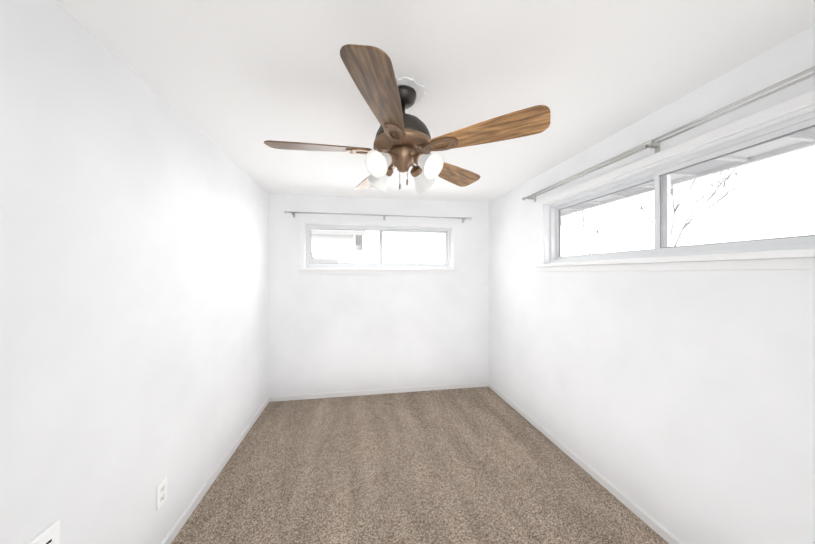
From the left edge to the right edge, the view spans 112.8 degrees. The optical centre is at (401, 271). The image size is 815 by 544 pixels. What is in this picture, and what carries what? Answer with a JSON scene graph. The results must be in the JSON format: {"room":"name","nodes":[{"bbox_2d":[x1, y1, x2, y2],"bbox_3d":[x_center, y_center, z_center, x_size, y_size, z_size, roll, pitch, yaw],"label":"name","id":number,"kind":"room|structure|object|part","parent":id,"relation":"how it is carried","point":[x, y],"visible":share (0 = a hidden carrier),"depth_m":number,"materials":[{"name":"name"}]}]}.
{"room":"empty bedroom","nodes":[
{"label":"empty bedroom","id":0,"kind":"room"},
{"bbox_2d":[0,0,268,543],"bbox_3d":[-1.297,0.278,1.143,0.160,2.400,3.960,0,0,-9],"label":"wall","id":1,"kind":"structure","parent":0,"point":[134,276],"depth_m":1.13,"materials":[{"name":"paint"}]},
{"bbox_2d":[28,520,59,543],"bbox_3d":[-1.152,1.025,0.797,0.016,0.362,0.262,0,0,-9],"label":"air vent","id":2,"kind":"object","parent":1,"relation":"in","point":[50,534],"visible":1,"depth_m":0.89,"materials":[{"name":"white"}]},
{"bbox_2d":[157,476,166,509],"bbox_3d":[-1.256,1.159,1.418,0.009,0.124,0.072,0,0,-9],"label":"electrical outlet plate","id":3,"kind":"object","parent":1,"relation":"attached to","point":[161,492],"visible":1,"depth_m":1.41,"materials":[{"name":"white plastic"}]},
{"bbox_2d":[161,397,268,543],"bbox_3d":[-1.212,1.449,1.151,0.011,0.058,3.960,0,0,-9],"label":"baseboard","id":4,"kind":"structure","parent":1,"relation":"attached to","point":[179,524],"depth_m":1.84,"materials":[{"name":"white wood"}]},
{"bbox_2d":[268,193,488,396],"bbox_3d":[-0.213,0.288,3.404,3.020,2.400,0.160,0,0,-9],"label":"wall","id":5,"kind":"structure","parent":0,"point":[339,332],"depth_m":3.30,"materials":[{"name":"paint"}]},
{"bbox_2d":[297,218,459,273],"bbox_3d":[-0.256,-0.300,3.372,1.968,0.656,0.195,0,0,-9],"label":"window","id":6,"kind":"structure","parent":5,"relation":"in","point":[307,266],"depth_m":3.33,"materials":[{"name":"white"}]},
{"bbox_3d":[-0.261,-0.309,3.404,1.688,0.406,0.042,0,0,-9],"label":"glass","id":7,"kind":"part","parent":6,"relation":"part of","materials":[{"name":"clear glass"}]},
{"bbox_3d":[-0.261,-0.309,3.404,1.802,0.520,0.081,0,0,-9],"label":"frame","id":8,"kind":"part","parent":6,"relation":"part of","materials":[{"name":"white plastic"}]},
{"bbox_2d":[315,229,445,263],"bbox_3d":[-0.261,-0.309,3.404,1.698,0.416,0.054,0,0,-9],"label":"window frame","id":9,"kind":"structure","parent":6,"relation":"attached to","point":[380,244],"depth_m":3.37,"materials":[{"name":"grey"}]},
{"bbox_2d":[285,211,471,222],"bbox_3d":[-0.230,-0.668,3.279,2.246,0.065,0.091,0,0,-9],"label":"curtain rod","id":10,"kind":"object","parent":5,"relation":"attached to","point":[463,219],"visible":1,"depth_m":3.22,"materials":[{"name":"silver metal"}]},
{"bbox_2d":[269,382,488,401],"bbox_3d":[-0.199,1.459,3.314,2.700,0.058,0.011,0,0,-9],"label":"baseboard","id":11,"kind":"structure","parent":5,"relation":"attached to","point":[368,392],"depth_m":3.29,"materials":[{"name":"white wood"}]},
{"bbox_2d":[171,386,668,543],"bbox_3d":[0.115,1.519,1.364,3.020,0.080,4.280,0,0,-9],"label":"floor","id":12,"kind":"structure","parent":0,"point":[481,465],"depth_m":1.90,"materials":[{"name":"carpet"}]},
{"bbox_2d":[55,0,814,201],"bbox_3d":[0.115,-0.971,1.376,3.020,0.100,4.280,0,0,-9],"label":"ceiling","id":13,"kind":"structure","parent":0,"point":[239,82],"depth_m":1.20,"materials":[{"name":"white paint"}]},
{"bbox_2d":[264,44,550,192],"bbox_3d":[-0.041,-0.669,1.389,1.238,0.505,1.286,0,0,-9],"label":"ceiling fan","id":14,"kind":"object","parent":13,"relation":"hanging from","point":[403,142],"visible":1,"depth_m":1.25,"materials":[{"name":"brown wood"}]},
{"bbox_3d":[-0.403,-0.615,1.337,0.505,0.006,0.156,0,13,-8],"label":"blade","id":15,"kind":"part","parent":14,"relation":"part of","materials":[{"name":"brown wood"}]},
{"bbox_3d":[-0.173,-0.613,1.764,0.156,0.006,0.505,-14,6,-25],"label":"blade","id":16,"kind":"part","parent":14,"relation":"part of","materials":[{"name":"brown wood"}]},
{"bbox_3d":[-0.068,-0.616,0.987,0.156,0.006,0.505,13,2,10],"label":"blade","id":17,"kind":"part","parent":14,"relation":"part of","materials":[{"name":"brown wood"}]},
{"bbox_3d":[-0.104,-0.508,1.260,0.133,0.131,0.130,0,0,-9],"label":"lamp shade","id":18,"kind":"part","parent":14,"relation":"part of","materials":[{"name":"white glass"}]},
{"bbox_3d":[-0.126,-0.507,1.502,0.130,0.131,0.133,0,0,-9],"label":"lamp shade","id":19,"kind":"part","parent":14,"relation":"part of","materials":[{"name":"white glass"}]},
{"bbox_3d":[-0.070,-0.550,1.456,0.077,0.068,0.083,0,0,-9],"label":"arm","id":20,"kind":"part","parent":14,"relation":"part of"},
{"bbox_3d":[-0.058,-0.551,1.316,0.083,0.068,0.077,0,0,-9],"label":"arm","id":21,"kind":"part","parent":14,"relation":"part of"},
{"bbox_3d":[0.006,-0.787,1.393,0.290,0.260,0.290,0,0,-9],"label":"motor","id":22,"kind":"part","parent":14,"relation":"part of","materials":[{"name":"brown metal"}]},
{"bbox_3d":[0.070,-0.550,1.468,0.083,0.068,0.077,0,0,-9],"label":"arm","id":23,"kind":"part","parent":14,"relation":"part of"},
{"bbox_3d":[0.082,-0.551,1.328,0.077,0.068,0.083,0,0,-9],"label":"arm","id":24,"kind":"part","parent":14,"relation":"part of"},
{"bbox_3d":[0.116,-0.506,1.523,0.133,0.131,0.130,0,0,-9],"label":"lamp shade","id":25,"kind":"part","parent":14,"relation":"part of","materials":[{"name":"white glass"}]},
{"bbox_3d":[0.137,-0.508,1.282,0.130,0.131,0.133,0,0,-9],"label":"lamp shade","id":26,"kind":"part","parent":14,"relation":"part of","materials":[{"name":"white glass"}]},
{"label":"blade","id":27,"kind":"part","parent":14,"relation":"part of","materials":[{"name":"brown wood"}]},
{"bbox_3d":[0.369,-0.615,1.196,0.505,0.006,0.156,0,-13,28],"label":"blade","id":28,"kind":"part","parent":14,"relation":"part of","materials":[{"name":"brown wood"}]},
{"bbox_2d":[488,25,814,543],"bbox_3d":[1.527,0.280,1.598,0.160,2.400,3.960,0,0,-9],"label":"wall","id":29,"kind":"structure","parent":0,"point":[680,405],"depth_m":1.44,"materials":[{"name":"paint"}]},
{"bbox_2d":[488,382,683,543],"bbox_3d":[1.442,1.451,1.579,0.011,0.058,3.960,0,0,-9],"label":"baseboard","id":30,"kind":"structure","parent":29,"relation":"attached to","point":[665,534],"depth_m":1.88,"materials":[{"name":"white wood"}]},
{"bbox_2d":[522,66,814,201],"bbox_3d":[1.408,-0.713,1.553,0.091,0.065,2.296,0,0,-9],"label":"curtain rod","id":31,"kind":"object","parent":29,"relation":"attached to","point":[652,143],"visible":1,"depth_m":1.38,"materials":[{"name":"silver metal"}]},
{"bbox_2d":[535,89,814,271],"bbox_3d":[1.501,-0.341,1.586,0.195,0.668,1.970,0,0,-9],"label":"window","id":32,"kind":"structure","parent":29,"relation":"in","point":[793,253],"depth_m":1.41,"materials":[{"name":"white"}]},
{"bbox_2d":[559,125,814,256],"bbox_3d":[1.533,-0.351,1.592,0.054,0.428,1.700,0,0,-9],"label":"window frame","id":33,"kind":"structure","parent":32,"relation":"attached to","point":[661,187],"depth_m":1.58,"materials":[{"name":"grey"}]},
{"bbox_3d":[1.533,-0.351,1.592,0.042,0.418,1.690,0,0,-9],"label":"glass","id":34,"kind":"part","parent":32,"relation":"part of","materials":[{"name":"clear glass"}]},
{"bbox_2d":[561,128,814,216],"bbox_3d":[2.069,-0.872,1.772,0.955,0.175,6.000,0,0,-9],"label":"canopy","id":35,"kind":"object","parent":29,"relation":"attached to","point":[782,144],"depth_m":2.02,"materials":[{"name":"grey"}]},
{"label":"outside","id":36,"kind":"structure","parent":0,"visible":0},
{"bbox_3d":[-0.925,1.833,7.354,30.000,0.050,35.000,0,0,-9],"label":"ground","id":37,"kind":"structure","parent":36,"visible":0},
{"bbox_2d":[311,229,365,262],"bbox_3d":[-4.872,-0.489,10.172,6.800,4.620,5.700,0,0,-9],"label":"house","id":38,"kind":"structure","parent":37,"relation":"on","point":[331,239],"depth_m":8.07,"materials":[{"name":"white"}]},
{"bbox_2d":[561,155,790,254],"bbox_3d":[8.645,-2.232,12.721,8.554,8.135,14.534,0,0,-9],"label":"tree","id":39,"kind":"object","parent":37,"relation":"on","point":[724,179],"depth_m":7.47,"materials":[{"name":"grey plant"}]}
]}

